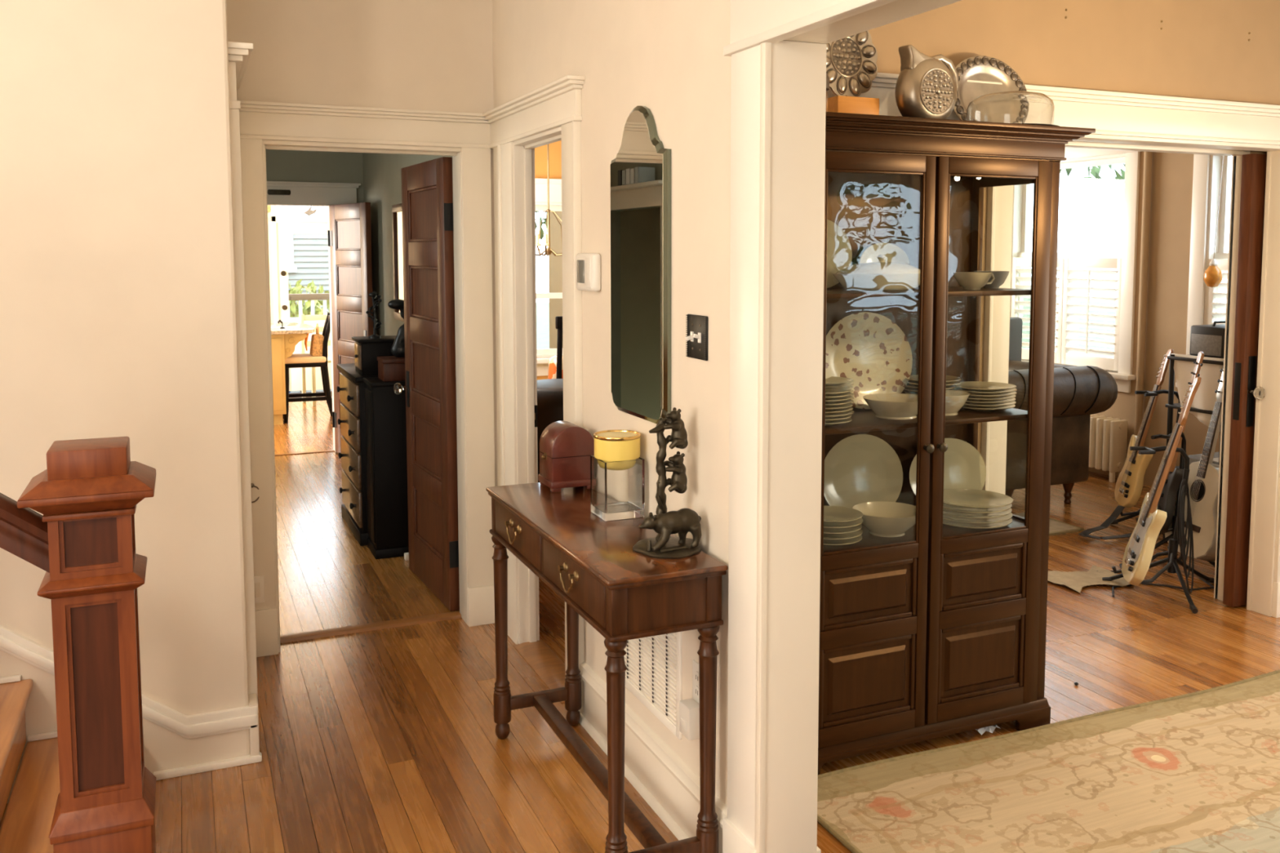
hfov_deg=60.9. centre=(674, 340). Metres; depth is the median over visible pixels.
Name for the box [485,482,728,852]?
console table
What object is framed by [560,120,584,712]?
trim
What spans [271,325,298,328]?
sheet
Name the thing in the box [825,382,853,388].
plate
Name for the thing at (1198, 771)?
area rug
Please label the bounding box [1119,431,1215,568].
guitar stand
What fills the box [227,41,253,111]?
trim
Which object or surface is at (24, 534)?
handrail
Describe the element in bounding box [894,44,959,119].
jug
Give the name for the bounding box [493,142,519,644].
trim
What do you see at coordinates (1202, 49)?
wall
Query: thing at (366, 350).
chest
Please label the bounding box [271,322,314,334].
island countertop
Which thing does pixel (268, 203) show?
trim
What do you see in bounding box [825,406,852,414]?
plate
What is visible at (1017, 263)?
shutter
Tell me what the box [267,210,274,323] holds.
wall
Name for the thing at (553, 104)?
trim
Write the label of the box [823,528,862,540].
plate
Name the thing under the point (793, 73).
trim
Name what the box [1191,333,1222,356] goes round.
grille
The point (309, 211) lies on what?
decal
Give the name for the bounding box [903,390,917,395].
plate
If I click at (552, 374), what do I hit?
cushion
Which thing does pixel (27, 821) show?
staircase
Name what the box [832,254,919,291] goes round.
serving dish
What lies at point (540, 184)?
window
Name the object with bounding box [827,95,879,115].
wooden block
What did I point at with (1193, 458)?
keyboard
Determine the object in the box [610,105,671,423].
mirror
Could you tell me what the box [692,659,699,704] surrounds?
power outlet
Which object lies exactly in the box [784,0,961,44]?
trim
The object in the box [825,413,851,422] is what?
plate
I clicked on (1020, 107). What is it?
cake dome
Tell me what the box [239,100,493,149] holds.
trim
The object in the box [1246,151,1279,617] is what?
trim
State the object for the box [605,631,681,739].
air vent
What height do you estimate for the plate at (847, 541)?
0.016 m
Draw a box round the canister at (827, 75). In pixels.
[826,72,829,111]
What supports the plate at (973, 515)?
on the plate at (988, 520)
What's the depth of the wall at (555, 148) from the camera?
7.85 m
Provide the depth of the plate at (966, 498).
3.80 m
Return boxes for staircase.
[0,674,60,852]
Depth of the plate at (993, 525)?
3.72 m
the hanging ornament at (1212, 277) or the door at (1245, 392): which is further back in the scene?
the hanging ornament at (1212, 277)
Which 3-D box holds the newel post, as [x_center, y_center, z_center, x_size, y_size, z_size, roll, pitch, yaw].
[-1.319,0.828,2.501,0.260,1.196,0.260,-2,5,-24]
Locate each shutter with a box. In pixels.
[1011,257,1064,364]
[1061,257,1121,371]
[1205,258,1227,324]
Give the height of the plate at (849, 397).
0.016 m
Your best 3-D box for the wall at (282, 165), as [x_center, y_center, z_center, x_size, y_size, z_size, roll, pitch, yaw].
[-3.543,-0.542,8.413,2.300,2.950,0.120,-2,5,-24]
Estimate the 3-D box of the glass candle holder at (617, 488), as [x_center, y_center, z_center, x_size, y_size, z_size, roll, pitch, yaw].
[-0.170,0.430,3.221,0.124,0.172,0.124,-2,5,-24]
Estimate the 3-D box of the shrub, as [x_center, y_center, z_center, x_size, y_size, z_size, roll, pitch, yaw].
[-5.107,0.080,14.865,1.258,1.851,0.802,-2,5,-24]
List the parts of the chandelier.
arm, arm, bulb, arm, stem, arm, arm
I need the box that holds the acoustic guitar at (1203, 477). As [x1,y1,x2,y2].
[1164,368,1223,561]
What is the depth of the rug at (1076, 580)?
5.39 m
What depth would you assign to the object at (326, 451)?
8.77 m
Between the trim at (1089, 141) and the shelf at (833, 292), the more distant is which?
the trim at (1089, 141)
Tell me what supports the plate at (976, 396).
on the plate at (969, 398)
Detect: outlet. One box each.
[253,575,264,603]
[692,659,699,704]
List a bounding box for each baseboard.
[0,625,262,780]
[578,661,727,852]
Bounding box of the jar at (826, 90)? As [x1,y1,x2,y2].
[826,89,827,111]
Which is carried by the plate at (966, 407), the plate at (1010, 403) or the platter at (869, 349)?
the plate at (1010, 403)
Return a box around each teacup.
[952,271,995,289]
[973,271,1008,288]
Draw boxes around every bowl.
[851,501,915,537]
[862,393,917,419]
[945,389,969,415]
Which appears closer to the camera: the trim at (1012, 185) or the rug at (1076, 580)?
the trim at (1012, 185)
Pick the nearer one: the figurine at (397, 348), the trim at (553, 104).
the trim at (553, 104)
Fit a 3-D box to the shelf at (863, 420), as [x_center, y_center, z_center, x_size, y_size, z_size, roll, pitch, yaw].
[0.714,0.256,3.663,0.986,0.016,0.375,-2,5,-24]
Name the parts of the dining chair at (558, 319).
rail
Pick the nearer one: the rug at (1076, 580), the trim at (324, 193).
the rug at (1076, 580)
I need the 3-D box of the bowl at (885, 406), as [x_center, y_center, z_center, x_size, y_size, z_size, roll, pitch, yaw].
[0.735,0.220,3.618,0.220,0.063,0.220,-2,5,-24]
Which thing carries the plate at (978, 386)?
on the plate at (1000, 393)
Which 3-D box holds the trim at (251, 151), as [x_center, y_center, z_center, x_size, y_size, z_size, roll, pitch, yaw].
[-1.666,0.239,4.322,0.112,2.070,0.054,-2,5,-24]
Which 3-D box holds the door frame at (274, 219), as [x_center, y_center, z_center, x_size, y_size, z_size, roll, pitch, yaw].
[-4.178,-0.593,12.614,0.900,2.360,0.080,-2,5,-24]
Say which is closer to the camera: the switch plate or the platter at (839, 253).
the switch plate
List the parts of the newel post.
cap moulding, panel frame, panel moulding, neck moulding, panel frame, panel moulding, moulding, panel frame, panel frame, panel frame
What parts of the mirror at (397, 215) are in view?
frame, frame, frame, glass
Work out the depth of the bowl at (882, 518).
3.60 m
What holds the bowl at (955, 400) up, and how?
on the china cabinet at (936, 629)
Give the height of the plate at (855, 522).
0.016 m
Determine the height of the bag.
0.308 m
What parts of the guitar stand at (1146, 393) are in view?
leg, cradle arm, neck arm, post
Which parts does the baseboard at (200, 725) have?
cap moulding, shoe moulding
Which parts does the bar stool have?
leg, seat frame, leg, leg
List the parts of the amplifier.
handle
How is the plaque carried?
attached to the wall at (282, 165)
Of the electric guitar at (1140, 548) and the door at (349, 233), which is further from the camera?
the door at (349, 233)
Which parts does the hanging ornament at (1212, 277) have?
cord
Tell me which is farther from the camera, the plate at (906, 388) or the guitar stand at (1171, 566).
the guitar stand at (1171, 566)
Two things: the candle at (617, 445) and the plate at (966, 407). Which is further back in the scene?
the plate at (966, 407)
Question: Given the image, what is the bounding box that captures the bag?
[304,323,324,355]
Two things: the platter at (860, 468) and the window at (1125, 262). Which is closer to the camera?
the platter at (860, 468)
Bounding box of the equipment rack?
[1162,354,1223,539]
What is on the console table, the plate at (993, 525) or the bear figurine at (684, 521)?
the bear figurine at (684, 521)
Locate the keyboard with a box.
[1187,452,1218,464]
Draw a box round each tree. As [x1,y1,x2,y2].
[535,210,547,239]
[1059,163,1124,195]
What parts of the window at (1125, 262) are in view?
sash, sash, sill, tilt rod, casing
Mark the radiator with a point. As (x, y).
(1108, 446)
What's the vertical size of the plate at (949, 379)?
0.016 m
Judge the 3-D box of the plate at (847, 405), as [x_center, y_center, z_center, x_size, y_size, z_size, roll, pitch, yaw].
[0.468,0.209,3.472,0.196,0.016,0.196,-2,5,-24]
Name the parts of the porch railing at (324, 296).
handrail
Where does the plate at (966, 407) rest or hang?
on the china cabinet at (936, 629)
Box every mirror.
[391,203,404,321]
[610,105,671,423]
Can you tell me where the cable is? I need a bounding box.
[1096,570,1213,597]
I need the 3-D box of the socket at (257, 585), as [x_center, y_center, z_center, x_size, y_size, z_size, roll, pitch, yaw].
[-1.671,0.999,4.356,0.020,0.060,0.004,-2,5,-24]
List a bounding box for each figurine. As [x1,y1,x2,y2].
[387,298,404,357]
[632,407,702,559]
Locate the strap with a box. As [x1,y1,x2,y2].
[1078,505,1132,539]
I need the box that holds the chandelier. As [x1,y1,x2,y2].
[535,143,562,256]
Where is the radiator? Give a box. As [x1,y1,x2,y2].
[1088,414,1128,482]
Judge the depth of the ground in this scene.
32.14 m
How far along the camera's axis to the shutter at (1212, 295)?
7.07 m
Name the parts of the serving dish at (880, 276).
dish, lid, lid knob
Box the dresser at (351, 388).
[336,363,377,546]
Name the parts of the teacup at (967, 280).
cup handle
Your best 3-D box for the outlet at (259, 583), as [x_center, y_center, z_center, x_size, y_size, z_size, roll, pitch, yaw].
[-1.672,0.999,4.358,0.052,0.110,0.008,-2,5,-24]
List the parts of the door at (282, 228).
knob, rail, rail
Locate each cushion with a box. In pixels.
[284,353,326,364]
[547,355,563,378]
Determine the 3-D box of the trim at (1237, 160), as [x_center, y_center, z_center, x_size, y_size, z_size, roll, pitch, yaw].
[2.607,0.183,5.042,0.116,2.070,0.065,-2,5,-24]
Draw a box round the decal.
[303,205,317,215]
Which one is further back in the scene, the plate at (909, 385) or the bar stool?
the bar stool
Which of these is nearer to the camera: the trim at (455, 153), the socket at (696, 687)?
the socket at (696, 687)
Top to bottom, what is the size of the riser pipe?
2.948 m
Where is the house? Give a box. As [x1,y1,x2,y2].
[275,214,332,392]
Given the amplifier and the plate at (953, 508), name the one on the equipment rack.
the amplifier
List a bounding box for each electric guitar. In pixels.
[1114,348,1173,508]
[1121,377,1201,586]
[1157,351,1204,533]
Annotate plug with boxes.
[679,698,699,740]
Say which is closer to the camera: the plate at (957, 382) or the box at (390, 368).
the plate at (957, 382)
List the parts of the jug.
spout, handle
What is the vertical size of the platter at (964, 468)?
0.257 m
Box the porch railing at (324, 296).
[288,293,329,317]
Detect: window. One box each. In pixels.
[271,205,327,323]
[534,177,563,376]
[1009,146,1142,392]
[1175,154,1231,386]
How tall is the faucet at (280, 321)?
0.087 m
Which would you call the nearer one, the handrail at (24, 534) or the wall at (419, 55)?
the handrail at (24, 534)
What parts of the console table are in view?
corner post, leg, bail handle, drawer, bail handle, leg, drawer, apron moulding, edge moulding, leg, corner post, leg, corner post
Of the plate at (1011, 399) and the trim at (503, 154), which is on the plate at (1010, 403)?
the plate at (1011, 399)
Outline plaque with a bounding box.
[267,189,290,195]
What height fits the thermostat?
0.124 m
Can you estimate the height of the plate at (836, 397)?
0.016 m
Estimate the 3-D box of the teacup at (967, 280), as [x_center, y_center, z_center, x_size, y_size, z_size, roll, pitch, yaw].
[1.016,-0.203,3.703,0.138,0.058,0.132,2,5,18]
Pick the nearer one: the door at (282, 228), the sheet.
the sheet
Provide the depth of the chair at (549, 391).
5.75 m
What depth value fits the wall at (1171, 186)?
7.42 m
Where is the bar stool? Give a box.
[282,312,332,423]
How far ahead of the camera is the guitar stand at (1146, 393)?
6.33 m
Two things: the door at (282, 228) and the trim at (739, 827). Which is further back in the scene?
the door at (282, 228)
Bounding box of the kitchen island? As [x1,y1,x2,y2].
[271,322,314,425]
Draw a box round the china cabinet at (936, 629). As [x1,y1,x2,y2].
[817,111,1095,774]
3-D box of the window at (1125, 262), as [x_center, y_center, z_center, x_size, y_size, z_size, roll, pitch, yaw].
[2.970,-0.607,8.261,0.195,1.855,1.480,-2,5,-24]
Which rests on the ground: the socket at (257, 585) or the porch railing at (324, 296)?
the porch railing at (324, 296)
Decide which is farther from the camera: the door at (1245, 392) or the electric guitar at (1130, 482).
the electric guitar at (1130, 482)
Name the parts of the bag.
bag handle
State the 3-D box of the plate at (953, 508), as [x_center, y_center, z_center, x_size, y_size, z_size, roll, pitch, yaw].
[1.024,0.570,3.778,0.280,0.016,0.280,-2,5,-24]
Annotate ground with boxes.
[536,297,1226,358]
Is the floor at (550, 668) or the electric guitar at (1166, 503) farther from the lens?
the electric guitar at (1166, 503)
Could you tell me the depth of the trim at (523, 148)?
4.41 m
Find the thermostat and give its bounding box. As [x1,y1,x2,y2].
[576,253,600,291]
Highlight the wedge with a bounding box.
[404,552,408,560]
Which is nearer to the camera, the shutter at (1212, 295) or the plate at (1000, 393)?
the plate at (1000, 393)
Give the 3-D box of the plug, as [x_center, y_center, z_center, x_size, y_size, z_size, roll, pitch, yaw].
[0.042,1.018,2.923,0.044,0.089,0.068,-2,5,-24]
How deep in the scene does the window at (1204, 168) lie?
7.09 m
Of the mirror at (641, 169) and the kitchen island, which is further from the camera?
the kitchen island
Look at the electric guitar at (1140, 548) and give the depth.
5.04 m
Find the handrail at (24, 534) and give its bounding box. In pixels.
[0,493,49,573]
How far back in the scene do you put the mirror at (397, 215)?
7.38 m
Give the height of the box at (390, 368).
0.118 m
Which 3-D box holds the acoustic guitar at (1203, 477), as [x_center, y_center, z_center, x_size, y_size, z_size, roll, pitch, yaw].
[2.711,0.616,5.546,0.231,0.997,0.390,-1,5,-9]
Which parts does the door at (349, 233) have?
rail, panel moulding, rail, panel, rail, panel moulding, rail, panel, panel moulding, panel, panel moulding, panel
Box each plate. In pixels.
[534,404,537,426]
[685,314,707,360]
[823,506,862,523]
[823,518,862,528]
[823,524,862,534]
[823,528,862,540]
[823,534,862,546]
[825,376,853,386]
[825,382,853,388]
[825,385,851,395]
[825,391,851,399]
[825,395,852,403]
[825,399,852,407]
[825,402,853,411]
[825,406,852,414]
[825,410,852,418]
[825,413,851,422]
[825,417,852,426]
[826,30,877,97]
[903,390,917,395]
[904,386,958,393]
[905,374,961,383]
[906,379,961,386]
[906,382,960,390]
[942,503,1012,512]
[942,508,1012,518]
[942,512,1012,523]
[942,518,1012,528]
[943,488,1013,507]
[951,381,1016,391]
[952,386,1017,395]
[952,389,1017,398]
[961,404,1015,411]
[963,400,1016,408]
[965,398,1015,404]
[967,395,1016,401]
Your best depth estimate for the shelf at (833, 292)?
3.53 m
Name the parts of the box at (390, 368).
lid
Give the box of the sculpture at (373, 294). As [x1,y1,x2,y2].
[365,289,382,338]
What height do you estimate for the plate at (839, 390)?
0.016 m
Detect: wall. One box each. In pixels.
[0,0,249,803]
[226,0,497,486]
[265,149,364,203]
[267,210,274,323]
[362,152,455,342]
[492,0,731,806]
[534,140,561,379]
[548,211,562,348]
[867,0,1279,454]
[1024,151,1219,486]
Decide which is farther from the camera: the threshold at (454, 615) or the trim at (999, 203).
the threshold at (454, 615)
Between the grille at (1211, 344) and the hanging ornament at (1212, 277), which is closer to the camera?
the grille at (1211, 344)
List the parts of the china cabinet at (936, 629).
door rail, door panel, panel moulding, door rail, door panel, panel moulding, door rail, door rail, panel, door knob, door knob, cornice, door rail, door panel, panel moulding, door rail, door panel, panel moulding, door rail, door rail, rail, panel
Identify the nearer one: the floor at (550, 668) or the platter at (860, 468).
the platter at (860, 468)
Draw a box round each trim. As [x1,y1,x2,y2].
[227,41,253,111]
[230,108,257,701]
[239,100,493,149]
[240,138,278,657]
[262,139,467,652]
[266,181,360,204]
[266,202,339,453]
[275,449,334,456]
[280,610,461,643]
[461,147,494,626]
[482,75,585,148]
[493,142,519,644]
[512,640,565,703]
[513,126,560,644]
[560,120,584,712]
[722,44,760,852]
[723,0,896,56]
[755,40,826,852]
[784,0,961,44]
[827,72,1279,145]
[981,185,1012,494]
[1004,185,1013,494]
[1065,133,1279,155]
[1213,155,1242,600]
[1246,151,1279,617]
[1271,461,1279,617]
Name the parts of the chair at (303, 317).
leg, leg, seat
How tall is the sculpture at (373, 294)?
0.273 m
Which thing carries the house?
on the ground
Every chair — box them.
[299,314,331,406]
[537,378,563,482]
[555,315,562,378]
[1008,316,1022,360]
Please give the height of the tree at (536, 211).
4.676 m
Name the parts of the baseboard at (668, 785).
shoe moulding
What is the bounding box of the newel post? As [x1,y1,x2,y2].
[17,436,155,852]
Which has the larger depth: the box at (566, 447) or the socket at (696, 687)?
the box at (566, 447)
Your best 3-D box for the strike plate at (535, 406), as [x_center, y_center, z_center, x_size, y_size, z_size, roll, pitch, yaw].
[-0.578,0.310,4.449,0.035,0.090,0.005,-2,5,-24]
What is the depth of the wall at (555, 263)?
8.50 m
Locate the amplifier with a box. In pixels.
[1189,320,1225,358]
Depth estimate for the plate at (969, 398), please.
3.72 m
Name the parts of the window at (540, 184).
sill, casing, sash, sash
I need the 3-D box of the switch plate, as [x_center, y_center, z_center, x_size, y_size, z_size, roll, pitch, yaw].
[0.050,-0.009,2.860,0.026,0.116,0.120,-2,5,-24]
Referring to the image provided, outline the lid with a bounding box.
[859,242,910,264]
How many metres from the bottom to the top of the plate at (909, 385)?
0.016 m
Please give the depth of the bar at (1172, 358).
5.92 m
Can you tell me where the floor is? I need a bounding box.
[0,390,1279,852]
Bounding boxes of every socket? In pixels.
[254,582,260,597]
[694,671,699,684]
[694,685,699,698]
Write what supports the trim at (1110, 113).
attached to the wall at (1202, 49)
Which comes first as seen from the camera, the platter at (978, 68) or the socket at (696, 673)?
the socket at (696, 673)
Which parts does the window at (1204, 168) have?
casing, sash, sash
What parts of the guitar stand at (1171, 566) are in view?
leg, cradle arm, cradle arm, neck arm, post, leg, cable coil, leg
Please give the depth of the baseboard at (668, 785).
3.21 m
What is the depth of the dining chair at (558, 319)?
6.84 m
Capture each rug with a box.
[817,669,1279,852]
[1013,512,1084,535]
[1047,564,1129,592]
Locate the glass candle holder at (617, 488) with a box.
[590,455,644,520]
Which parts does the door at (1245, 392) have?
edge pull, knob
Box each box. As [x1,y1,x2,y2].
[377,355,405,382]
[537,420,594,492]
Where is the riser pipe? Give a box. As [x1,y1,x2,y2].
[1134,151,1152,435]
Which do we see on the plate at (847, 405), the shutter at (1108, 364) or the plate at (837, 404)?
the plate at (837, 404)
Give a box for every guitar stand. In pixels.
[1102,445,1214,613]
[1111,389,1181,524]
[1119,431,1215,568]
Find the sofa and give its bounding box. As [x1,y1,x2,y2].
[1004,360,1117,504]
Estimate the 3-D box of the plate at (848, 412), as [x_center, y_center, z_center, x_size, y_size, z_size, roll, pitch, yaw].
[0.466,0.232,3.473,0.196,0.016,0.196,-2,5,-24]
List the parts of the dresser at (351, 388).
knob, knob, knob, knob, drawer, knob, drawer, knob, drawer, knob, drawer, knob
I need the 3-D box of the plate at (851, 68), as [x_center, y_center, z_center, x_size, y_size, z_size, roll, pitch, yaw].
[0.564,-0.934,3.576,0.272,0.271,0.042,-3,6,-34]
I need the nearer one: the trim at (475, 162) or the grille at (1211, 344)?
the trim at (475, 162)
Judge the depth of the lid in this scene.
3.79 m
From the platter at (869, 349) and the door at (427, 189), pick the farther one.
the door at (427, 189)
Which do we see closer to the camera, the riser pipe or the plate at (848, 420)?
the plate at (848, 420)
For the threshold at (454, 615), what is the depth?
4.69 m
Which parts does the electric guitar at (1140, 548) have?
control knob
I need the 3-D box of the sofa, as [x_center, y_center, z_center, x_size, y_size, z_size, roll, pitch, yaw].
[2.168,0.590,7.234,1.160,0.898,1.081,-2,5,-24]
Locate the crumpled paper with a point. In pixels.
(989, 729)
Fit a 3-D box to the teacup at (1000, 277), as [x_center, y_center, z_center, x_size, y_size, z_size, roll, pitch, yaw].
[1.104,-0.213,3.814,0.129,0.060,0.120,1,5,16]
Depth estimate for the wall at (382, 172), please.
7.96 m
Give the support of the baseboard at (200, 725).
attached to the wall at (118, 311)
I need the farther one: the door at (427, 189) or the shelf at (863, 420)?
the door at (427, 189)
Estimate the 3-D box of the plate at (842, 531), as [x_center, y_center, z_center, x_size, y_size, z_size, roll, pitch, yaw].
[0.501,0.605,3.534,0.210,0.016,0.210,-2,5,-24]
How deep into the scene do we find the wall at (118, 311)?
3.24 m
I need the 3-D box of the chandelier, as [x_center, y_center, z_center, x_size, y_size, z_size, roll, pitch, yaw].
[-0.853,-1.242,7.227,0.349,1.356,0.352,-2,5,-24]
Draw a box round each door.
[275,222,332,391]
[327,202,373,453]
[394,156,459,611]
[1222,153,1266,607]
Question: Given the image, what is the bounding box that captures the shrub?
[288,278,329,391]
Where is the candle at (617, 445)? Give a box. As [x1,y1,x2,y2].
[593,429,640,462]
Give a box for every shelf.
[824,407,1027,435]
[826,286,1031,298]
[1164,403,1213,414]
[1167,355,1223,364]
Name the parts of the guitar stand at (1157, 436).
leg, cradle arm, neck arm, post, cradle arm, leg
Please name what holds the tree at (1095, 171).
on the ground
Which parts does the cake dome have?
glass plate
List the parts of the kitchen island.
panel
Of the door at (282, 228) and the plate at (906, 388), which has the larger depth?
the door at (282, 228)
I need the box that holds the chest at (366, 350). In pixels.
[351,335,395,375]
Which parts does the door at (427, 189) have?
knob, lock plate, rail, rail, panel moulding, panel, panel moulding, rail, panel, panel moulding, rail, rail, panel, panel moulding, panel, panel moulding, rail, panel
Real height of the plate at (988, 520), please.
0.016 m
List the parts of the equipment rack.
post, post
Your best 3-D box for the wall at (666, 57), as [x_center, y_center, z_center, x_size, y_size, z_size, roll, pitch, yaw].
[0.808,0.044,1.362,0.120,2.950,7.400,-2,5,-24]
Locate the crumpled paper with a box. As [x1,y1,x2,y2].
[976,724,1000,735]
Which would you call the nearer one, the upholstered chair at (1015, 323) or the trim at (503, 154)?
the trim at (503, 154)
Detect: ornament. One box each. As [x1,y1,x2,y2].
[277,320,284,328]
[1203,155,1223,287]
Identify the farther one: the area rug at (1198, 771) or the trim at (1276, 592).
the trim at (1276, 592)
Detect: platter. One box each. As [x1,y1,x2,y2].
[823,434,902,508]
[825,311,912,408]
[826,219,852,288]
[909,438,986,494]
[953,55,1026,120]
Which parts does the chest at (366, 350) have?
drawer, lid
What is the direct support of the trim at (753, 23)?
attached to the wall at (666, 57)
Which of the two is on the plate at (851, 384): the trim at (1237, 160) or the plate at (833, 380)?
the plate at (833, 380)
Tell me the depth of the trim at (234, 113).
3.47 m
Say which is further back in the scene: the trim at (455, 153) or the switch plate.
the trim at (455, 153)
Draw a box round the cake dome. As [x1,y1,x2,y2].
[966,90,1059,126]
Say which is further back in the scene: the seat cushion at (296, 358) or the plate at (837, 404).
the seat cushion at (296, 358)
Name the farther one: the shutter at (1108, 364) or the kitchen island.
the kitchen island

